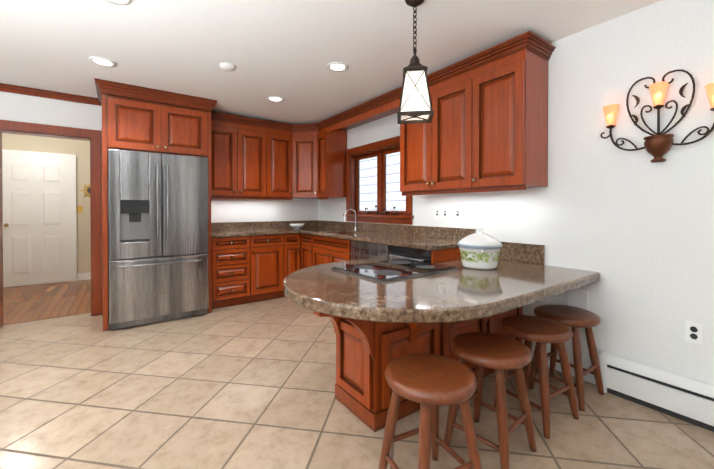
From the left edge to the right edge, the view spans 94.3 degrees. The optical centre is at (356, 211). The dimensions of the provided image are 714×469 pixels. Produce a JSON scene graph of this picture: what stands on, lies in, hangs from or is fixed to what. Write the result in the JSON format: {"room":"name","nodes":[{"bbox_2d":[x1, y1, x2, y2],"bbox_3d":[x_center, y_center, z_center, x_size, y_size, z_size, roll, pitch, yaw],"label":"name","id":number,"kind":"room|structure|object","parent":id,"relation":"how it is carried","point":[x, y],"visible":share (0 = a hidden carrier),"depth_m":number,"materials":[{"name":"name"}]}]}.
{"room":"kitchen","nodes":[
{"label":"kitchen","id":0,"kind":"room"},
{"bbox_2d":[2,133,90,272],"bbox_3d":[-4.900,-0.066,5.513,4.400,2.450,0.150,0,0,-36],"label":"wall","id":1,"kind":"structure","parent":0,"point":[80,149],"depth_m":5.58,"materials":[{"name":"paint"}]},
{"bbox_2d":[2,149,76,286],"bbox_3d":[-5.067,0.104,5.232,0.960,2.106,0.107,0,0,-36],"label":"hall door","id":2,"kind":"structure","parent":1,"relation":"in","point":[39,218],"depth_m":5.26,"materials":[{"name":"white paint"}]},
{"bbox_2d":[3,272,90,287],"bbox_3d":[-4.852,1.098,5.454,4.400,0.116,0.015,0,0,-36],"label":"baseboard","id":3,"kind":"structure","parent":1,"relation":"attached to","point":[83,276],"depth_m":5.60,"materials":[{"name":"white paint"}]},
{"bbox_2d":[77,206,82,212],"bbox_3d":[-4.674,-0.041,5.577,0.080,0.120,0.005,0,0,-36],"label":"switch plate","id":4,"kind":"object","parent":1,"relation":"attached to","point":[79,209],"visible":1,"depth_m":5.58,"materials":[{"name":"brown"}]},
{"bbox_2d":[80,184,89,196],"bbox_3d":[-4.542,-0.361,5.664,0.330,0.330,0.032,0,0,-36],"label":"mirror","id":5,"kind":"object","parent":1,"relation":"attached to","point":[87,190],"visible":0.38,"depth_m":5.62,"materials":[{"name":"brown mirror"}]},
{"bbox_2d":[0,91,317,313],"bbox_3d":[-2.892,-0.054,3.878,5.750,2.450,0.150,0,0,-36],"label":"wall","id":6,"kind":"structure","parent":0,"point":[31,109],"depth_m":3.75,"materials":[{"name":"paint"}]},
{"bbox_2d":[0,83,100,105],"bbox_3d":[-4.037,-1.235,2.936,2.800,0.075,0.030,0,0,-36],"label":"crown molding","id":7,"kind":"structure","parent":6,"relation":"attached to","point":[15,89],"depth_m":3.49,"materials":[{"name":"brown wood"}]},
{"bbox_2d":[0,120,101,327],"bbox_3d":[-3.320,0.128,3.559,0.920,2.090,0.170,0,0,-36],"label":"door frame","id":8,"kind":"structure","parent":6,"relation":"attached to","point":[94,137],"depth_m":3.71,"materials":[{"name":"brown wood"}]},
{"bbox_2d":[106,87,209,158],"bbox_3d":[-2.283,-0.920,3.796,0.916,0.582,0.680,0,0,-36],"label":"upper cabinet","id":9,"kind":"object","parent":6,"relation":"attached to","point":[135,121],"depth_m":3.50,"materials":[{"name":"brown wood"}]},
{"bbox_2d":[208,115,261,198],"bbox_3d":[-1.629,-0.698,4.469,0.841,0.989,0.354,0,0,-36],"label":"upper cabinet","id":10,"kind":"object","parent":6,"relation":"attached to","point":[235,161],"depth_m":4.29,"materials":[{"name":"brown wood"}]},
{"bbox_2d":[208,220,317,230],"bbox_3d":[-1.356,0.199,4.877,1.752,0.110,0.020,0,0,-36],"label":"backsplash","id":11,"kind":"structure","parent":6,"relation":"attached to","point":[311,223],"depth_m":4.73,"materials":[{"name":"brown stone"}]},
{"bbox_2d":[262,123,289,198],"bbox_3d":[-1.182,-0.700,4.768,0.496,0.989,0.391,0,0,-36],"label":"upper cabinet","id":12,"kind":"object","parent":6,"relation":"attached to","point":[275,137],"depth_m":4.61,"materials":[{"name":"brown wood"}]},
{"bbox_2d":[290,124,313,198],"bbox_3d":[-0.717,-0.701,4.936,0.672,0.989,0.660,0,0,-36],"label":"upper cabinet","id":13,"kind":"object","parent":6,"relation":"attached to","point":[301,135],"depth_m":4.73,"materials":[{"name":"brown wood"}]},
{"bbox_2d":[0,0,660,124],"bbox_3d":[-1.227,-1.313,1.556,5.750,0.100,10.850,0,0,-36],"label":"ceiling","id":14,"kind":"structure","parent":0,"point":[288,51],"depth_m":2.47,"materials":[{"name":"paint"}]},
{"bbox_2d":[88,57,115,66],"bbox_3d":[-2.156,-1.267,2.804,0.188,0.008,0.188,0,0,-27],"label":"recessed light","id":15,"kind":"object","parent":14,"relation":"in","point":[100,61],"depth_m":2.79,"materials":[{"name":"white paint"}]},
{"bbox_2d":[104,0,131,4],"bbox_3d":[-1.425,-1.261,1.925,0.188,0.008,0.188,0,1,-45],"label":"recessed light","id":16,"kind":"object","parent":14,"relation":"in","point":[118,2],"depth_m":1.99,"materials":[{"name":"white paint"}]},
{"bbox_2d":[220,62,234,71],"bbox_3d":[-1.126,-1.256,2.880,0.130,0.031,0.130,0,0,-36],"label":"smoke detector","id":17,"kind":"object","parent":14,"relation":"attached to","point":[226,66],"visible":1,"depth_m":2.85,"materials":[{"name":"white paint"}]},
{"bbox_2d":[267,96,283,101],"bbox_3d":[-0.921,-1.273,3.742,0.188,0.008,0.188,0,0,27],"label":"recessed light","id":18,"kind":"object","parent":14,"relation":"in","point":[271,98],"depth_m":3.74,"materials":[{"name":"white paint"}]},
{"bbox_2d":[327,62,347,71],"bbox_3d":[-0.170,-1.267,2.903,0.188,0.008,0.188,0,1,-45],"label":"recessed light","id":19,"kind":"object","parent":14,"relation":"in","point":[332,66],"depth_m":2.89,"materials":[{"name":"white paint"}]},
{"bbox_2d":[397,0,433,123],"bbox_3d":[0.344,-0.908,1.969,0.206,0.712,0.206,0,0,7],"label":"pendant lantern","id":20,"kind":"object","parent":14,"relation":"hanging from","point":[415,105],"visible":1,"depth_m":1.91,"materials":[{"name":"white glass"}]},
{"bbox_2d":[0,279,713,468],"bbox_3d":[-1.227,1.235,1.574,5.750,0.104,10.850,0,0,-36],"label":"floor","id":21,"kind":"structure","parent":0,"point":[247,386],"depth_m":1.99,"materials":[{"name":"tile"}]},
{"bbox_2d":[108,149,208,329],"bbox_3d":[-2.231,0.282,3.733,0.896,1.780,0.811,0,0,-36],"label":"refrigerator","id":22,"kind":"object","parent":21,"relation":"on","point":[158,242],"visible":1,"depth_m":3.42,"materials":[{"name":"metal"}]},
{"bbox_2d":[207,235,257,310],"bbox_3d":[-1.682,0.733,4.288,0.533,0.870,0.602,0,0,-36],"label":"base cabinet","id":23,"kind":"object","parent":21,"relation":"on","point":[233,262],"depth_m":4.05,"materials":[{"name":"brown wood"}]},
{"bbox_2d":[208,227,289,238],"bbox_3d":[-1.426,0.277,4.448,1.137,0.040,0.636,0,0,-36],"label":"countertop","id":24,"kind":"structure","parent":23,"relation":"on","point":[261,230],"depth_m":4.25,"materials":[{"name":"brown stone"}]},
{"bbox_2d":[258,235,277,300],"bbox_3d":[-1.317,0.731,4.550,0.497,0.870,0.602,0,0,-36],"label":"base cabinet","id":25,"kind":"object","parent":21,"relation":"on","point":[267,244],"depth_m":4.31,"materials":[{"name":"brown wood"}]},
{"bbox_2d":[278,231,297,297],"bbox_3d":[-1.055,0.730,4.704,0.338,0.870,0.658,0,0,-36],"label":"base cabinet","id":26,"kind":"object","parent":21,"relation":"on","point":[288,243],"depth_m":4.46,"materials":[{"name":"brown wood"}]},
{"bbox_2d":[298,231,313,269],"bbox_3d":[-0.442,0.731,4.576,0.657,0.870,0.417,0,0,-36],"label":"base cabinet","id":27,"kind":"object","parent":21,"relation":"on","point":[305,242],"depth_m":4.46,"materials":[{"name":"brown wood"}]},
{"bbox_2d":[314,231,385,265],"bbox_3d":[-0.099,0.734,4.147,0.602,0.870,0.916,0,0,-36],"label":"base cabinet","id":28,"kind":"object","parent":21,"relation":"on","point":[325,250],"depth_m":3.95,"materials":[{"name":"brown wood"}]},
{"bbox_2d":[350,240,389,259],"bbox_3d":[0.305,0.689,3.489,0.595,0.760,0.615,0,0,-36],"label":"dishwasher","id":29,"kind":"object","parent":28,"relation":"in","point":[362,250],"visible":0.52,"depth_m":3.33,"materials":[{"name":"metal"}]},
{"bbox_2d":[290,227,460,250],"bbox_3d":[-0.025,0.280,4.013,0.635,0.040,2.978,0,0,-36],"label":"countertop","id":30,"kind":"structure","parent":28,"relation":"on","point":[423,242],"depth_m":3.27,"materials":[{"name":"brown stone"}]},
{"bbox_2d":[289,223,303,228],"bbox_3d":[-0.883,0.216,4.864,0.230,0.075,0.230,0,0,-36],"label":"bowl","id":31,"kind":"object","parent":30,"relation":"on","point":[297,226],"visible":1,"depth_m":4.79,"materials":[{"name":"ceramic"}]},
{"bbox_2d":[344,209,358,230],"bbox_3d":[-0.069,0.109,4.359,0.204,0.294,0.096,0,0,-36],"label":"faucet","id":32,"kind":"object","parent":30,"relation":"on","point":[355,228],"visible":0.98,"depth_m":4.39,"materials":[{"name":"silver metal"}]},
{"bbox_2d":[389,246,430,262],"bbox_3d":[0.647,0.692,3.014,0.595,0.760,0.495,0,0,-36],"label":"oven","id":33,"kind":"object","parent":30,"relation":"in","point":[421,255],"visible":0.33,"depth_m":2.84,"materials":[{"name":"black metal"}]},
{"bbox_2d":[288,299,522,431],"bbox_3d":[0.465,0.824,2.290,1.857,0.715,1.060,0,0,-36],"label":"base cabinet","id":34,"kind":"object","parent":21,"relation":"on","point":[367,352],"visible":0.4,"depth_m":1.91,"materials":[{"name":"brown wood"}]},
{"bbox_2d":[283,256,599,322],"bbox_3d":[0.458,0.437,2.245,1.917,0.060,1.420,0,0,-36],"label":"countertop","id":35,"kind":"structure","parent":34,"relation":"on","point":[462,293],"depth_m":1.73,"materials":[{"name":"stone"}]},
{"bbox_2d":[331,259,457,282],"bbox_3d":[0.262,0.397,2.332,0.700,0.016,0.550,0,0,-36],"label":"cooktop","id":36,"kind":"object","parent":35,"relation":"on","point":[387,270],"visible":1,"depth_m":2.24,"materials":[{"name":"glass"}]},
{"bbox_2d":[457,226,502,269],"bbox_3d":[0.897,0.255,2.424,0.316,0.300,0.316,0,0,-36],"label":"tureen","id":37,"kind":"object","parent":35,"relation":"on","point":[479,249],"visible":1,"depth_m":2.32,"materials":[{"name":"ceramic"}]},
{"bbox_2d":[378,353,481,468],"bbox_3d":[0.304,0.927,1.386,0.382,0.528,0.382,0,0,-36],"label":"stool","id":38,"kind":"object","parent":21,"relation":"on","point":[430,383],"visible":1,"depth_m":1.33,"materials":[{"name":"brown wood"}]},
{"bbox_2d":[444,332,536,468],"bbox_3d":[0.664,0.925,1.657,0.374,0.528,0.374,0,0,-36],"label":"stool","id":39,"kind":"object","parent":21,"relation":"on","point":[499,353],"visible":0.92,"depth_m":1.62,"materials":[{"name":"brown wood"}]},
{"bbox_2d":[493,315,578,438],"bbox_3d":[1.048,0.923,1.946,0.375,0.528,0.375,0,0,-36],"label":"stool","id":40,"kind":"object","parent":21,"relation":"on","point":[541,331],"visible":0.73,"depth_m":1.88,"materials":[{"name":"brown wood"}]},
{"bbox_2d":[529,304,603,411],"bbox_3d":[1.375,0.921,2.182,0.376,0.528,0.376,0,0,-36],"label":"stool","id":41,"kind":"object","parent":21,"relation":"on","point":[575,318],"visible":0.9,"depth_m":2.13,"materials":[{"name":"brown wood"}]},
{"bbox_2d":[600,352,713,431],"bbox_3d":[2.789,1.074,0.594,0.067,0.240,3.970,0,0,-36],"label":"baseboard heater","id":42,"kind":"object","parent":21,"relation":"on","point":[687,399],"visible":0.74,"depth_m":1.95,"materials":[{"name":"white metal"}]},
{"bbox_2d":[318,0,713,384],"bbox_3d":[1.819,-0.042,2.125,0.150,2.450,8.200,0,0,-36],"label":"wall","id":43,"kind":"structure","parent":0,"point":[635,229],"depth_m":2.12,"materials":[{"name":"paint"}]},
{"bbox_2d":[314,123,349,198],"bbox_3d":[-0.384,-0.699,4.714,0.391,0.989,0.282,0,0,-36],"label":"upper cabinet","id":44,"kind":"object","parent":43,"relation":"attached to","point":[330,140],"depth_m":4.61,"materials":[{"name":"brown wood"}]},
{"bbox_2d":[343,136,413,224],"bbox_3d":[0.264,-0.369,4.207,0.180,1.015,1.330,0,0,-36],"label":"window","id":45,"kind":"structure","parent":43,"relation":"in","point":[372,177],"depth_m":4.27,"materials":[{"name":"brown wood"}]},
{"bbox_2d":[364,205,396,214],"bbox_3d":[0.286,-0.021,4.196,0.070,0.120,0.607,0,0,-36],"label":"glassware","id":46,"kind":"object","parent":45,"relation":"on","point":[384,212],"visible":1,"depth_m":4.23,"materials":[{"name":"clear glass"}]},
{"bbox_2d":[318,220,475,238],"bbox_3d":[0.216,0.204,4.205,0.020,0.110,2.948,0,0,-36],"label":"backsplash","id":47,"kind":"structure","parent":43,"relation":"attached to","point":[391,229],"depth_m":3.72,"materials":[{"name":"brown stone"}]},
{"bbox_2d":[398,67,461,194],"bbox_3d":[0.835,-0.688,3.052,0.354,0.989,0.899,0,0,-36],"label":"upper cabinet","id":48,"kind":"object","parent":43,"relation":"attached to","point":[430,153],"depth_m":2.93,"materials":[{"name":"brown wood"}]},
{"bbox_2d":[434,207,439,218],"bbox_3d":[0.816,0.014,3.374,0.013,0.116,0.072,0,0,-36],"label":"switch plate","id":49,"kind":"object","parent":43,"relation":"attached to","point":[436,212],"visible":1,"depth_m":3.37,"materials":[{"name":"white plastic"}]},
{"bbox_2d":[442,207,447,218],"bbox_3d":[0.875,0.015,3.293,0.013,0.116,0.072,0,0,-36],"label":"switch plate","id":50,"kind":"object","parent":43,"relation":"attached to","point":[444,212],"visible":1,"depth_m":3.29,"materials":[{"name":"white plastic"}]},
{"bbox_2d":[454,207,460,218],"bbox_3d":[0.962,0.016,3.171,0.013,0.116,0.072,0,0,-36],"label":"switch plate","id":51,"kind":"object","parent":43,"relation":"attached to","point":[457,212],"visible":1,"depth_m":3.17,"materials":[{"name":"white plastic"}]},
{"bbox_2d":[462,39,549,190],"bbox_3d":[1.162,-0.685,2.597,0.354,0.989,0.481,0,0,-36],"label":"upper cabinet","id":52,"kind":"object","parent":43,"relation":"attached to","point":[485,129],"depth_m":2.45,"materials":[{"name":"brown wood"}]},
{"bbox_2d":[499,241,544,264],"bbox_3d":[1.266,0.329,2.745,0.020,0.150,0.550,0,0,-36],"label":"backsplash","id":53,"kind":"structure","parent":43,"relation":"attached to","point":[525,253],"depth_m":2.64,"materials":[{"name":"stone"}]},
{"bbox_2d":[568,289,587,309],"bbox_3d":[1.562,0.622,2.338,0.017,0.140,0.120,0,0,-36],"label":"electrical outlet box","id":54,"kind":"object","parent":43,"relation":"attached to","point":[577,298],"visible":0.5,"depth_m":2.33,"materials":[{"name":"white plastic"}]},
{"bbox_2d":[600,69,713,162],"bbox_3d":[1.790,-0.556,1.965,0.136,0.520,0.583,0,0,-36],"label":"wall sconce","id":55,"kind":"object","parent":43,"relation":"attached to","point":[658,146],"visible":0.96,"depth_m":1.94,"materials":[{"name":"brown metal"}]},
{"bbox_2d":[685,321,702,344],"bbox_3d":[1.905,0.685,1.871,0.006,0.116,0.072,0,0,-36],"label":"electrical outlet plate","id":56,"kind":"object","parent":43,"relation":"attached to","point":[693,332],"visible":1,"depth_m":1.87,"materials":[{"name":"white plastic"}]}
]}

